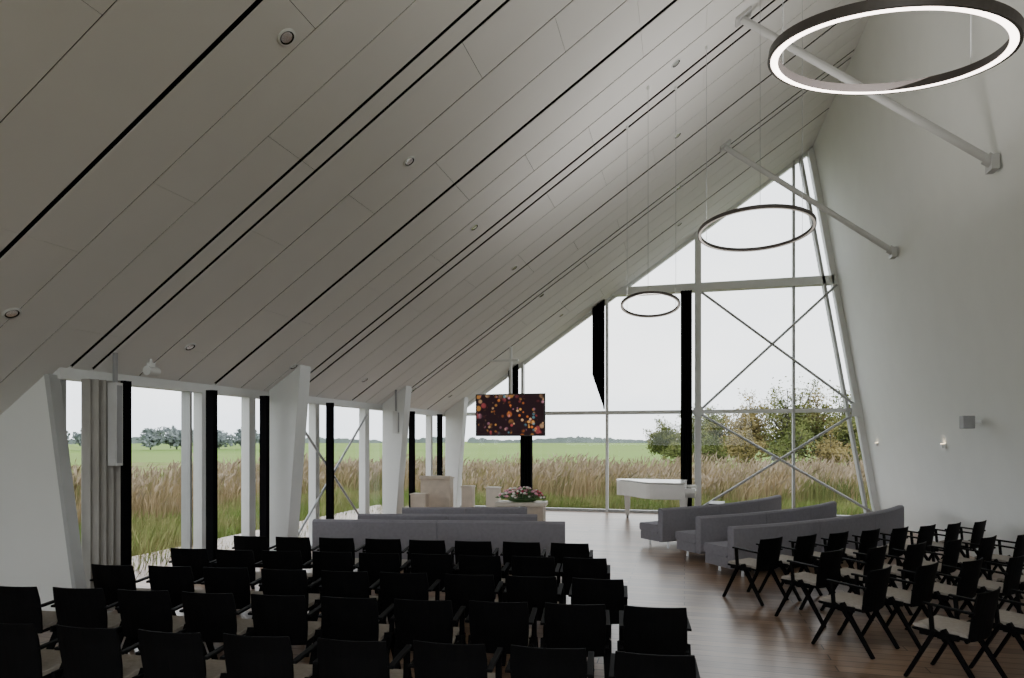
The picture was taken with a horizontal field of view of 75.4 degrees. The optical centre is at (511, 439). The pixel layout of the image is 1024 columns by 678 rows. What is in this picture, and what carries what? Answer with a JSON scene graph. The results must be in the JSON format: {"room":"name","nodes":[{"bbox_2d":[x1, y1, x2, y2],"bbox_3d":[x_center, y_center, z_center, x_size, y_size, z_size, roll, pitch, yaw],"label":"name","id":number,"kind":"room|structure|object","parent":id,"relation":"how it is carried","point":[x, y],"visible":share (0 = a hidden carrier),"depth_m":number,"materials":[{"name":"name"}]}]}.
{"room":"funeral chapel","nodes":[
{"label":"funeral chapel","id":0,"kind":"room"},
{"bbox_2d":[0,376,71,610],"bbox_3d":[-6.152,0.655,7.663,2.930,2.790,0.070,0,0,15],"label":"column","id":1,"kind":"structure","parent":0,"point":[33,549],"depth_m":7.43,"materials":[{"name":"white paint"}]},
{"bbox_2d":[44,366,444,587],"bbox_3d":[-3.319,0.602,13.678,0.580,2.896,13.200,0,0,15],"label":"window frame","id":2,"kind":"structure","parent":1,"relation":"attached to","point":[55,383],"depth_m":9.62,"materials":[{"name":"white paint"}]},
{"bbox_2d":[298,414,367,535],"bbox_3d":[-3.541,0.675,13.065,0.048,2.487,2.931,0,0,15],"label":"brace","id":3,"kind":"object","parent":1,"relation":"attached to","point":[366,415],"visible":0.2,"depth_m":13.14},
{"bbox_2d":[0,0,869,414],"bbox_3d":[-1.291,-3.572,7.492,12.822,9.002,24.450,0,0,15],"label":"ceiling","id":4,"kind":"structure","parent":0,"point":[174,174],"depth_m":7.78,"materials":[{"name":"white"}]},
{"bbox_2d":[81,379,120,611],"bbox_3d":[-4.818,0.660,7.765,0.200,2.720,0.400,0,0,15],"label":"curtain","id":5,"kind":"object","parent":4,"relation":"hanging from","point":[100,482],"visible":0.68,"depth_m":7.61,"materials":[{"name":"fabric"}]},
{"bbox_2d":[108,352,122,465],"bbox_3d":[-4.600,-0.361,7.750,0.199,1.317,0.100,0,0,15],"label":"speaker","id":6,"kind":"object","parent":4,"relation":"hanging from","point":[115,389],"visible":1,"depth_m":7.70},
{"bbox_2d":[121,380,131,564],"bbox_3d":[-4.737,0.650,8.075,0.140,2.740,0.120,0,0,15],"label":"column","id":7,"kind":"structure","parent":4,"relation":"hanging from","point":[126,468],"depth_m":8.05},
{"bbox_2d":[206,390,217,567],"bbox_3d":[-4.346,0.650,9.580,0.140,2.740,0.090,0,0,15],"label":"column","id":8,"kind":"structure","parent":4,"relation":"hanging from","point":[211,395],"depth_m":9.54,"materials":[{"name":"metal"}]},
{"bbox_2d":[259,396,269,550],"bbox_3d":[-4.032,0.650,10.784,0.140,2.740,0.080,0,0,15],"label":"column","id":9,"kind":"structure","parent":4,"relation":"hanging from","point":[264,401],"depth_m":10.75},
{"bbox_2d":[326,403,333,518],"bbox_3d":[-3.513,0.650,12.778,0.140,2.740,0.080,0,0,15],"label":"curtain","id":10,"kind":"object","parent":4,"relation":"hanging from","point":[329,406],"visible":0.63,"depth_m":12.74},
{"bbox_2d":[476,346,545,435],"bbox_3d":[-0.036,-1.267,17.239,1.860,2.334,0.154,0,0,15],"label":"screen","id":11,"kind":"object","parent":4,"relation":"hanging from","point":[524,414],"visible":0.99,"depth_m":17.18,"materials":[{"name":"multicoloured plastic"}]},
{"bbox_2d":[520,436,532,495],"bbox_3d":[0.420,0.655,19.266,0.340,2.730,0.180,0,0,15],"label":"curtain","id":12,"kind":"object","parent":4,"relation":"hanging from","point":[526,442],"visible":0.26,"depth_m":19.22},
{"bbox_2d":[592,300,604,408],"bbox_3d":[2.445,-2.411,18.708,0.340,3.083,0.180,0,0,15],"label":"curtain","id":13,"kind":"object","parent":4,"relation":"hanging from","point":[598,311],"visible":1,"depth_m":18.65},
{"bbox_2d":[698,0,816,251],"bbox_3d":[3.327,-4.681,9.043,1.522,3.798,1.520,0,0,15],"label":"pendant lamp","id":14,"kind":"object","parent":4,"relation":"hanging from","point":[802,210],"visible":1,"depth_m":9.22,"materials":[{"name":"brown metal"}]},
{"bbox_2d":[720,139,896,258],"bbox_3d":[5.834,-4.808,13.154,3.257,2.596,0.200,0,0,15],"label":"strut","id":15,"kind":"object","parent":4,"relation":"attached to","point":[891,250],"visible":1,"depth_m":13.09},
{"bbox_2d":[735,6,999,174],"bbox_3d":[4.762,-4.808,9.041,3.257,2.596,0.200,0,0,15],"label":"strut","id":16,"kind":"object","parent":4,"relation":"attached to","point":[991,161],"visible":0.92,"depth_m":8.92,"materials":[{"name":"metal"}]},
{"bbox_2d":[767,0,1023,94],"bbox_3d":[2.607,-4.693,4.612,1.546,4.351,1.540,0,0,15],"label":"pendant lamp","id":17,"kind":"object","parent":4,"relation":"hanging from","point":[1001,13],"visible":1,"depth_m":4.34,"materials":[{"name":"brown metal"}]},
{"bbox_2d":[38,505,1023,677],"bbox_3d":[-0.238,2.200,7.218,14.700,0.300,24.450,0,0,15],"label":"floor","id":18,"kind":"structure","parent":0,"point":[733,635],"depth_m":7.56,"materials":[{"name":"brown wood"}]},
{"bbox_2d":[0,586,57,649],"bbox_3d":[-4.193,1.646,5.853,0.560,0.821,0.611,0,0,9],"label":"chair","id":19,"kind":"object","parent":18,"relation":"on","point":[18,605],"visible":0.47,"depth_m":5.61,"materials":[{"name":"black paint"}]},
{"bbox_2d":[0,623,64,677],"bbox_3d":[-3.397,1.646,4.730,0.560,0.821,0.611,0,0,9],"label":"chair","id":20,"kind":"object","parent":18,"relation":"on","point":[22,655],"visible":0.63,"depth_m":4.49,"materials":[{"name":"black paint"}]},
{"bbox_2d":[50,587,139,677],"bbox_3d":[-3.610,1.646,5.784,0.560,0.821,0.611,0,0,7],"label":"chair","id":21,"kind":"object","parent":18,"relation":"on","point":[74,607],"visible":0.54,"depth_m":5.55,"materials":[{"name":"black paint"}]},
{"bbox_2d":[54,625,144,677],"bbox_3d":[-2.779,1.646,4.625,0.560,0.821,0.611,0,0,10],"label":"chair","id":22,"kind":"object","parent":18,"relation":"on","point":[84,652],"visible":0.77,"depth_m":4.39,"materials":[{"name":"black paint"}]},
{"bbox_2d":[90,564,150,644],"bbox_3d":[-3.933,1.646,6.807,0.560,0.821,0.611,0,0,9],"label":"chair","id":23,"kind":"object","parent":18,"relation":"on","point":[111,578],"visible":0.37,"depth_m":6.56,"materials":[{"name":"black paint"}]},
{"bbox_2d":[115,589,206,654],"bbox_3d":[-3.016,1.646,5.702,0.560,0.821,0.611,0,0,7],"label":"chair","id":24,"kind":"object","parent":18,"relation":"on","point":[144,610],"visible":0.52,"depth_m":5.47,"materials":[{"name":"black paint"}]},
{"bbox_2d":[146,565,205,615],"bbox_3d":[-3.334,1.646,6.743,0.560,0.821,0.611,0,0,7],"label":"chair","id":25,"kind":"object","parent":18,"relation":"on","point":[174,579],"visible":0.37,"depth_m":6.50,"materials":[{"name":"black paint"}]},
{"bbox_2d":[135,629,227,677],"bbox_3d":[-2.176,1.646,4.522,0.560,0.821,0.611,0,0,10],"label":"chair","id":26,"kind":"object","parent":18,"relation":"on","point":[163,654],"visible":0.73,"depth_m":4.28,"materials":[{"name":"black paint"}]},
{"bbox_2d":[169,548,215,583],"bbox_3d":[-3.656,1.646,7.798,0.560,0.821,0.611,0,0,9],"label":"chair","id":27,"kind":"object","parent":18,"relation":"on","point":[197,559],"visible":0.38,"depth_m":7.55,"materials":[{"name":"black paint"}]},
{"bbox_2d":[179,591,254,659],"bbox_3d":[-2.434,1.646,5.611,0.560,0.821,0.611,0,0,9],"label":"chair","id":28,"kind":"object","parent":18,"relation":"on","point":[211,615],"visible":0.61,"depth_m":5.38,"materials":[{"name":"black paint"}]},
{"bbox_2d":[201,567,262,608],"bbox_3d":[-2.757,1.646,6.669,0.560,0.821,0.611,0,0,6],"label":"chair","id":29,"kind":"object","parent":18,"relation":"on","point":[236,581],"visible":0.33,"depth_m":6.43,"materials":[{"name":"black paint"}]},
{"bbox_2d":[214,549,262,618],"bbox_3d":[-3.097,1.646,7.708,0.560,0.821,0.611,0,0,9],"label":"chair","id":30,"kind":"object","parent":18,"relation":"on","point":[224,558],"visible":0.27,"depth_m":7.46,"materials":[{"name":"black paint"}]},
{"bbox_2d":[232,535,275,588],"bbox_3d":[-3.347,1.646,8.779,0.560,0.821,0.611,0,0,8],"label":"chair","id":31,"kind":"object","parent":18,"relation":"on","point":[257,544],"visible":0.26,"depth_m":8.53,"materials":[{"name":"black paint"}]},
{"bbox_2d":[219,633,319,677],"bbox_3d":[-1.586,1.646,4.438,0.560,0.821,0.611,0,0,9],"label":"chair","id":32,"kind":"object","parent":18,"relation":"on","point":[244,656],"visible":0.84,"depth_m":4.20,"materials":[{"name":"black paint"}]},
{"bbox_2d":[248,594,324,664],"bbox_3d":[-1.844,1.646,5.534,0.560,0.821,0.611,0,0,7],"label":"chair","id":33,"kind":"object","parent":18,"relation":"on","point":[272,615],"visible":0.68,"depth_m":5.30,"materials":[{"name":"black paint"}]},
{"bbox_2d":[269,365,310,550],"bbox_3d":[-3.764,0.403,11.180,0.639,3.295,0.380,0,0,15],"label":"portal frame leg","id":34,"kind":"object","parent":18,"relation":"on","point":[289,398],"visible":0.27,"depth_m":11.04,"materials":[{"name":"white paint"}]},
{"bbox_2d":[259,550,320,611],"bbox_3d":[-2.553,1.646,7.639,0.560,0.821,0.611,0,0,6],"label":"chair","id":35,"kind":"object","parent":18,"relation":"on","point":[278,560],"visible":0.34,"depth_m":7.39,"materials":[{"name":"black paint"}]},
{"bbox_2d":[258,569,322,656],"bbox_3d":[-2.156,1.646,6.574,0.560,0.821,0.611,0,0,7],"label":"chair","id":36,"kind":"object","parent":18,"relation":"on","point":[274,582],"visible":0.44,"depth_m":6.33,"materials":[{"name":"black paint"}]},
{"bbox_2d":[274,536,318,592],"bbox_3d":[-2.771,1.646,8.686,0.560,0.821,0.611,0,0,7],"label":"chair","id":37,"kind":"object","parent":18,"relation":"on","point":[302,544],"visible":0.25,"depth_m":8.43,"materials":[{"name":"black paint"}]},
{"bbox_2d":[308,551,358,620],"bbox_3d":[-1.963,1.646,7.572,0.560,0.821,0.611,0,0,8],"label":"chair","id":38,"kind":"object","parent":18,"relation":"on","point":[326,561],"visible":0.27,"depth_m":7.32,"materials":[{"name":"black paint"}]},
{"bbox_2d":[317,537,365,571],"bbox_3d":[-2.196,1.646,8.618,0.560,0.821,0.611,0,0,7],"label":"chair","id":39,"kind":"object","parent":18,"relation":"on","point":[325,544],"visible":0.32,"depth_m":8.37,"materials":[{"name":"black paint"}]},
{"bbox_2d":[318,570,386,623],"bbox_3d":[-1.556,1.646,6.489,0.560,0.821,0.611,0,0,7],"label":"chair","id":40,"kind":"object","parent":18,"relation":"on","point":[341,584],"visible":0.3,"depth_m":6.24,"materials":[{"name":"black paint"}]},
{"bbox_2d":[318,596,400,668],"bbox_3d":[-1.255,1.646,5.454,0.560,0.821,0.611,0,0,7],"label":"chair","id":41,"kind":"object","parent":18,"relation":"on","point":[348,619],"visible":0.7,"depth_m":5.22,"materials":[{"name":"black paint"}]},
{"bbox_2d":[313,637,412,677],"bbox_3d":[-0.957,1.646,4.344,0.560,0.821,0.611,0,0,9],"label":"chair","id":42,"kind":"object","parent":18,"relation":"on","point":[336,658],"visible":1,"depth_m":4.10,"materials":[{"name":"black paint"}]},
{"bbox_2d":[356,552,410,594],"bbox_3d":[-1.431,1.646,7.487,0.560,0.821,0.611,0,0,6],"label":"chair","id":43,"kind":"object","parent":18,"relation":"on","point":[373,563],"visible":0.38,"depth_m":7.24,"materials":[{"name":"black paint"}]},
{"bbox_2d":[363,538,409,593],"bbox_3d":[-1.589,1.646,8.527,0.560,0.821,0.611,0,0,7],"label":"chair","id":44,"kind":"object","parent":18,"relation":"on","point":[371,545],"visible":0.3,"depth_m":8.28,"materials":[{"name":"black paint"}]},
{"bbox_2d":[382,385,411,513],"bbox_3d":[-2.680,0.403,15.341,0.639,3.295,0.380,0,0,15],"label":"portal frame leg","id":45,"kind":"object","parent":18,"relation":"on","point":[394,445],"visible":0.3,"depth_m":15.21,"materials":[{"name":"white paint"}]},
{"bbox_2d":[377,572,440,623],"bbox_3d":[-0.986,1.646,6.421,0.560,0.821,0.611,0,0,7],"label":"chair","id":46,"kind":"object","parent":18,"relation":"on","point":[408,586],"visible":0.48,"depth_m":6.18,"materials":[{"name":"black paint"}]},
{"bbox_2d":[390,599,465,676],"bbox_3d":[-0.665,1.646,5.371,0.560,0.821,0.611,0,0,7],"label":"chair","id":47,"kind":"object","parent":18,"relation":"on","point":[420,620],"visible":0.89,"depth_m":5.14,"materials":[{"name":"black paint"}]},
{"bbox_2d":[407,540,454,599],"bbox_3d":[-1.019,1.646,8.421,0.560,0.821,0.611,0,0,8],"label":"chair","id":48,"kind":"object","parent":18,"relation":"on","point":[415,546],"visible":0.29,"depth_m":8.16,"materials":[{"name":"black paint"}]},
{"bbox_2d":[408,553,458,590],"bbox_3d":[-0.843,1.646,7.428,0.560,0.821,0.611,0,0,8],"label":"chair","id":49,"kind":"object","parent":18,"relation":"on","point":[435,566],"visible":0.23,"depth_m":7.18,"materials":[{"name":"black paint"}]},
{"bbox_2d":[419,468,454,506],"bbox_3d":[-1.808,1.359,16.002,0.760,1.382,0.460,0,0,9],"label":"lectern","id":50,"kind":"object","parent":18,"relation":"on","point":[439,488],"visible":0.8,"depth_m":15.81,"materials":[{"name":"brown wood"}]},
{"bbox_2d":[312,519,564,564],"bbox_3d":[-1.134,1.650,10.562,3.954,0.800,0.680,0,0,4],"label":"bench sofa","id":51,"kind":"object","parent":18,"relation":"on","point":[544,532],"visible":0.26,"depth_m":10.22,"materials":[{"name":"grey fabric"}]},
{"bbox_2d":[357,514,536,520],"bbox_3d":[-1.114,1.670,11.793,3.121,0.760,0.680,0,0,2],"label":"bench sofa","id":52,"kind":"object","parent":18,"relation":"on","point":[475,517],"visible":0.1,"depth_m":11.46,"materials":[{"name":"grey fabric"}]},
{"bbox_2d":[408,640,502,677],"bbox_3d":[-0.345,1.646,4.286,0.560,0.821,0.611,0,0,10],"label":"chair","id":53,"kind":"object","parent":18,"relation":"on","point":[430,659],"visible":1,"depth_m":4.04,"materials":[{"name":"black paint"}]},
{"bbox_2d":[445,397,467,506],"bbox_3d":[-1.634,0.403,19.357,0.639,3.295,0.380,0,0,15],"label":"portal frame leg","id":54,"kind":"object","parent":18,"relation":"on","point":[456,415],"visible":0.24,"depth_m":19.22,"materials":[{"name":"white paint"}]},
{"bbox_2d":[402,507,526,513],"bbox_3d":[-0.908,1.670,12.949,2.382,0.760,0.680,0,0,-1],"label":"bench sofa","id":55,"kind":"object","parent":18,"relation":"on","point":[405,510],"visible":0.16,"depth_m":12.62,"materials":[{"name":"grey fabric"}]},
{"bbox_2d":[441,573,502,626],"bbox_3d":[-0.365,1.646,6.336,0.560,0.821,0.611,0,0,7],"label":"chair","id":56,"kind":"object","parent":18,"relation":"on","point":[459,589],"visible":0.38,"depth_m":6.09,"materials":[{"name":"black paint"}]},
{"bbox_2d":[452,541,498,598],"bbox_3d":[-0.447,1.646,8.341,0.560,0.821,0.611,0,0,7],"label":"chair","id":57,"kind":"object","parent":18,"relation":"on","point":[474,548],"visible":0.3,"depth_m":8.09,"materials":[{"name":"black paint"}]},
{"bbox_2d":[455,555,509,626],"bbox_3d":[-0.311,1.646,7.331,0.560,0.821,0.611,0,0,9],"label":"chair","id":58,"kind":"object","parent":18,"relation":"on","point":[468,564],"visible":0.38,"depth_m":7.08,"materials":[{"name":"black paint"}]},
{"bbox_2d":[465,600,537,653],"bbox_3d":[-0.074,1.646,5.317,0.560,0.821,0.611,0,0,7],"label":"chair","id":59,"kind":"object","parent":18,"relation":"on","point":[494,625],"visible":0.82,"depth_m":5.08,"materials":[{"name":"black paint"}]},
{"bbox_2d":[495,500,547,520],"bbox_3d":[0.216,1.700,14.514,1.100,0.700,0.600,0,0,9],"label":"table","id":60,"kind":"object","parent":18,"relation":"on","point":[535,507],"visible":0.45,"depth_m":14.22,"materials":[{"name":"beige stone"}]},
{"bbox_2d":[495,486,546,501],"bbox_3d":[0.198,1.180,14.519,1.152,0.336,0.597,0,0,14],"label":"flower arrangement","id":61,"kind":"object","parent":60,"relation":"on","point":[534,494],"visible":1,"depth_m":14.43,"materials":[{"name":"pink plant"}]},
{"bbox_2d":[500,541,545,577],"bbox_3d":[0.150,1.646,8.268,0.560,0.821,0.611,0,0,9],"label":"chair","id":62,"kind":"object","parent":18,"relation":"on","point":[526,549],"visible":0.36,"depth_m":8.02,"materials":[{"name":"black paint"}]},
{"bbox_2d":[502,575,563,665],"bbox_3d":[0.212,1.646,6.250,0.560,0.821,0.611,0,0,8],"label":"chair","id":63,"kind":"object","parent":18,"relation":"on","point":[537,591],"visible":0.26,"depth_m":6.01,"materials":[{"name":"black paint"}]},
{"bbox_2d":[509,556,560,601],"bbox_3d":[0.259,1.646,7.268,0.560,0.821,0.611,0,0,9],"label":"chair","id":64,"kind":"object","parent":18,"relation":"on","point":[521,565],"visible":0.38,"depth_m":7.02,"materials":[{"name":"black paint"}]},
{"bbox_2d":[505,645,593,677],"bbox_3d":[0.251,1.646,4.200,0.560,0.821,0.611,0,0,9],"label":"chair","id":65,"kind":"object","parent":18,"relation":"on","point":[524,661],"visible":1,"depth_m":3.94,"materials":[{"name":"black paint"}]},
{"bbox_2d":[548,542,592,576],"bbox_3d":[0.731,1.646,8.181,0.560,0.821,0.611,0,0,9],"label":"chair","id":66,"kind":"object","parent":18,"relation":"on","point":[558,551],"visible":0.27,"depth_m":7.92,"materials":[{"name":"black paint"}]},
{"bbox_2d":[540,603,611,677],"bbox_3d":[0.505,1.646,5.244,0.560,0.821,0.611,0,0,7],"label":"chair","id":67,"kind":"object","parent":18,"relation":"on","point":[564,625],"visible":0.88,"depth_m":5.01,"materials":[{"name":"black paint"}]},
{"bbox_2d":[560,557,610,637],"bbox_3d":[0.801,1.646,7.191,0.560,0.821,0.611,0,0,9],"label":"chair","id":68,"kind":"object","parent":18,"relation":"on","point":[587,568],"visible":0.52,"depth_m":6.94,"materials":[{"name":"black paint"}]},
{"bbox_2d":[568,578,627,623],"bbox_3d":[0.805,1.646,6.147,0.560,0.821,0.611,0,0,9],"label":"chair","id":69,"kind":"object","parent":18,"relation":"on","point":[612,593],"visible":0.43,"depth_m":5.90,"materials":[{"name":"black paint"}]},
{"bbox_2d":[617,605,691,654],"bbox_3d":[1.101,1.646,5.153,0.560,0.821,0.611,0,0,9],"label":"chair","id":70,"kind":"object","parent":18,"relation":"on","point":[642,630],"visible":0.82,"depth_m":4.92,"materials":[{"name":"black paint"}]},
{"bbox_2d":[609,651,699,677],"bbox_3d":[0.871,1.646,4.078,0.560,0.821,0.611,0,0,10],"label":"chair","id":71,"kind":"object","parent":18,"relation":"on","point":[622,664],"visible":1,"depth_m":3.82,"materials":[{"name":"black paint"}]},
{"bbox_2d":[616,479,695,517],"bbox_3d":[3.625,1.545,16.887,2.048,1.010,1.464,0,0,17],"label":"grand piano","id":72,"kind":"object","parent":18,"relation":"on","point":[662,489],"visible":0.86,"depth_m":16.29,"materials":[{"name":"white paint"}]},
{"bbox_2d":[639,495,780,547],"bbox_3d":[4.444,1.670,14.084,4.679,0.760,0.960,0,0,-42],"label":"bench sofa","id":73,"kind":"object","parent":18,"relation":"on","point":[670,520],"visible":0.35,"depth_m":12.80,"materials":[{"name":"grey fabric"}]},
{"bbox_2d":[722,536,788,605],"bbox_3d":[3.143,1.646,8.557,0.560,0.821,0.611,0,0,-34],"label":"chair","id":74,"kind":"object","parent":18,"relation":"on","point":[768,554],"visible":0.99,"depth_m":8.38,"materials":[{"name":"black paint"}]},
{"bbox_2d":[675,501,836,555],"bbox_3d":[4.888,1.670,12.662,4.617,0.760,0.959,0,0,-38],"label":"bench sofa","id":75,"kind":"object","parent":18,"relation":"on","point":[711,528],"visible":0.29,"depth_m":11.56,"materials":[{"name":"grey fabric"}]},
{"bbox_2d":[758,534,822,600],"bbox_3d":[3.695,1.646,8.802,0.560,0.821,0.611,0,0,-37],"label":"chair","id":76,"kind":"object","parent":18,"relation":"on","point":[803,549],"visible":0.66,"depth_m":8.60,"materials":[{"name":"black paint"}]},
{"bbox_2d":[704,505,903,576],"bbox_3d":[5.418,1.670,11.555,5.537,0.760,1.010,0,0,-36],"label":"bench sofa","id":77,"kind":"object","parent":18,"relation":"on","point":[720,553],"visible":0.49,"depth_m":10.40,"materials":[{"name":"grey fabric"}]},
{"bbox_2d":[774,548,845,627],"bbox_3d":[3.451,1.646,7.615,0.560,0.821,0.611,0,0,-36],"label":"chair","id":78,"kind":"object","parent":18,"relation":"on","point":[828,567],"visible":0.89,"depth_m":7.44,"materials":[{"name":"black paint"}]},
{"bbox_2d":[798,531,852,591],"bbox_3d":[4.247,1.646,9.065,0.560,0.821,0.611,0,0,-35],"label":"chair","id":79,"kind":"object","parent":18,"relation":"on","point":[836,541],"visible":0.33,"depth_m":8.85,"materials":[{"name":"black paint"}]},
{"bbox_2d":[811,565,899,659],"bbox_3d":[3.408,1.646,6.578,0.560,0.821,0.611,0,0,-36],"label":"chair","id":80,"kind":"object","parent":18,"relation":"on","point":[873,598],"visible":1,"depth_m":6.42,"materials":[{"name":"black paint"}]},
{"bbox_2d":[820,545,892,620],"bbox_3d":[4.099,1.646,7.872,0.560,0.821,0.611,0,0,-37],"label":"chair","id":81,"kind":"object","parent":18,"relation":"on","point":[875,557],"visible":0.66,"depth_m":7.68,"materials":[{"name":"black paint"}]},
{"bbox_2d":[844,528,879,591],"bbox_3d":[4.821,1.646,9.334,0.560,0.821,0.611,0,0,-34],"label":"chair","id":82,"kind":"object","parent":18,"relation":"on","point":[868,538],"visible":0.4,"depth_m":9.10,"materials":[{"name":"black paint"}]},
{"bbox_2d":[860,526,909,579],"bbox_3d":[5.350,1.646,9.546,0.560,0.821,0.611,0,0,-35],"label":"chair","id":83,"kind":"object","parent":18,"relation":"on","point":[898,537],"visible":0.41,"depth_m":9.31,"materials":[{"name":"black paint"}]},
{"bbox_2d":[862,561,944,648],"bbox_3d":[4.012,1.646,6.803,0.560,0.821,0.611,0,0,-35],"label":"chair","id":84,"kind":"object","parent":18,"relation":"on","point":[925,576],"visible":0.66,"depth_m":6.60,"materials":[{"name":"black paint"}]},
{"bbox_2d":[883,542,926,615],"bbox_3d":[4.713,1.646,8.122,0.560,0.821,0.611,0,0,-35],"label":"chair","id":85,"kind":"object","parent":18,"relation":"on","point":[914,553],"visible":0.41,"depth_m":7.89,"materials":[{"name":"black paint"}]},
{"bbox_2d":[906,538,962,606],"bbox_3d":[5.344,1.646,8.401,0.560,0.821,0.611,0,0,-36],"label":"chair","id":86,"kind":"object","parent":18,"relation":"on","point":[952,550],"visible":0.42,"depth_m":8.18,"materials":[{"name":"black paint"}]},
{"bbox_2d":[905,557,982,643],"bbox_3d":[4.632,1.646,7.043,0.560,0.821,0.611,0,0,-34],"label":"chair","id":87,"kind":"object","parent":18,"relation":"on","point":[970,571],"visible":0.57,"depth_m":6.85,"materials":[{"name":"black paint"}]},
{"bbox_2d":[903,586,1007,677],"bbox_3d":[3.796,1.646,5.655,0.560,0.821,0.611,0,0,-35],"label":"chair","id":88,"kind":"object","parent":18,"relation":"on","point":[978,628],"visible":1,"depth_m":5.53,"materials":[{"name":"black paint"}]},
{"bbox_2d":[939,535,1002,597],"bbox_3d":[5.966,1.646,8.669,0.560,0.821,0.611,0,0,-35],"label":"chair","id":89,"kind":"object","parent":18,"relation":"on","point":[986,548],"visible":0.45,"depth_m":8.47,"materials":[{"name":"black paint"}]},
{"bbox_2d":[957,555,1023,637],"bbox_3d":[5.261,1.646,7.268,0.560,0.821,0.611,0,0,-36],"label":"chair","id":90,"kind":"object","parent":18,"relation":"on","point":[1014,568],"visible":0.65,"depth_m":7.08,"materials":[{"name":"black paint"}]},
{"bbox_2d":[969,589,1023,668],"bbox_3d":[4.496,1.646,5.852,0.560,0.821,0.611,0,0,-34],"label":"chair","id":91,"kind":"object","parent":18,"relation":"on","point":[1010,622],"visible":0.69,"depth_m":5.80,"materials":[{"name":"black paint"}]},
{"bbox_2d":[974,535,1023,598],"bbox_3d":[6.603,1.646,8.919,0.560,0.821,0.611,0,0,-37],"label":"chair","id":92,"kind":"object","parent":18,"relation":"on","point":[1019,544],"visible":0.39,"depth_m":8.71,"materials":[{"name":"black paint"}]},
{"bbox_2d":[681,290,691,506],"bbox_3d":[4.757,-1.025,18.064,0.300,6.090,0.180,0,0,15],"label":"column","id":93,"kind":"structure","parent":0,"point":[686,296],"depth_m":18.01,"materials":[{"name":"metal"}]},
{"bbox_2d":[813,0,1023,573],"bbox_3d":[5.897,-2.850,5.620,2.019,10.400,24.450,0,0,15],"label":"wall","id":94,"kind":"structure","parent":0,"point":[935,330],"depth_m":11.12,"materials":[{"name":"white paint"}]},
{"bbox_2d":[459,147,879,516],"bbox_3d":[3.881,-2.860,18.561,11.655,9.820,0.360,0,0,15],"label":"window frame","id":95,"kind":"structure","parent":94,"relation":"attached to","point":[823,280],"depth_m":17.67,"materials":[{"name":"white paint"}]},
{"bbox_2d":[701,284,873,511],"bbox_3d":[7.267,-1.074,17.596,4.341,6.005,0.068,0,0,15],"label":"brace","id":96,"kind":"object","parent":94,"relation":"attached to","point":[774,457],"visible":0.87,"depth_m":17.62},
{"label":"outside","id":97,"kind":"structure","parent":0,"visible":0},
{"bbox_2d":[68,441,852,468],"bbox_3d":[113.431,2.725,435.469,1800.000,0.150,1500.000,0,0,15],"label":"ground","id":98,"kind":"structure","parent":97,"point":[163,452],"depth_m":152.56,"materials":[{"name":"plant"}]},
{"bbox_2d":[68,436,775,443],"bbox_3d":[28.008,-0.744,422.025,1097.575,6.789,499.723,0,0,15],"label":"treeline","id":99,"kind":"object","parent":98,"relation":"on","point":[577,439],"visible":0.2,"depth_m":580.55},
{"bbox_2d":[642,415,680,460],"bbox_3d":[18.976,-0.289,81.944,5.525,5.678,4.920,0,0,15],"label":"trees","id":100,"kind":"object","parent":98,"relation":"on","point":[659,436],"visible":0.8,"depth_m":81.26,"materials":[{"name":"green plant"}]},
{"bbox_2d":[694,398,741,458],"bbox_3d":[22.098,-1.223,70.726,5.990,7.546,5.715,0,0,-33],"label":"trees","id":101,"kind":"object","parent":98,"relation":"on","point":[709,426],"visible":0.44,"depth_m":70.07,"materials":[{"name":"green plant"}]},
{"bbox_2d":[714,388,778,466],"bbox_3d":[22.319,-1.171,62.445,7.256,7.443,6.062,0,0,-22],"label":"trees","id":102,"kind":"object","parent":98,"relation":"on","point":[749,421],"visible":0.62,"depth_m":61.78,"materials":[{"name":"green plant"}]},
{"bbox_2d":[756,376,830,463],"bbox_3d":[25.401,-1.660,60.288,7.139,8.421,8.586,0,0,15],"label":"trees","id":103,"kind":"object","parent":98,"relation":"on","point":[784,418],"visible":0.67,"depth_m":58.82,"materials":[{"name":"green plant"}]},
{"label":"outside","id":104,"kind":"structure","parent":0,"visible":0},
{"bbox_2d":[71,462,852,542],"bbox_3d":[2.773,2.575,10.645,120.000,0.150,102.000,0,0,15],"label":"ground","id":105,"kind":"structure","parent":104,"point":[141,465],"depth_m":62.46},
{"bbox_2d":[71,451,869,523],"bbox_3d":[3.686,1.492,21.769,57.333,2.017,41.079,0,0,15],"label":"grass","id":106,"kind":"structure","parent":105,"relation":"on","point":[570,478],"depth_m":27.08,"materials":[{"name":"plant"}]},
{"bbox_2d":[78,485,871,584],"bbox_3d":[0.723,2.067,16.185,23.400,0.866,18.982,0,0,15],"label":"meadow grass","id":107,"kind":"structure","parent":105,"relation":"on","point":[156,532],"depth_m":19.81,"materials":[{"name":"plant"}]},
{"bbox_2d":[724,429,777,466],"bbox_3d":[19.546,0.877,54.117,4.299,3.345,4.149,0,0,15],"label":"shrub","id":108,"kind":"object","parent":105,"relation":"on","point":[746,449],"visible":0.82,"depth_m":53.58,"materials":[{"name":"green plant"}]},
{"bbox_2d":[764,422,826,465],"bbox_3d":[21.735,0.537,51.057,4.764,4.025,4.859,0,0,15],"label":"shrub","id":109,"kind":"object","parent":105,"relation":"on","point":[782,450],"visible":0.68,"depth_m":50.67,"materials":[{"name":"green plant"}]},
{"bbox_2d":[804,424,858,464],"bbox_3d":[24.610,0.656,50.992,4.140,3.787,4.183,0,0,-17],"label":"shrub","id":110,"kind":"object","parent":105,"relation":"on","point":[828,449],"visible":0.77,"depth_m":50.68,"materials":[{"name":"green plant"}]},
{"bbox_2d":[812,385,861,465],"bbox_3d":[28.462,-1.096,56.225,6.678,7.293,6.803,0,0,-42],"label":"trees","id":111,"kind":"object","parent":105,"relation":"on","point":[843,436],"visible":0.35,"depth_m":55.78,"materials":[{"name":"green plant"}]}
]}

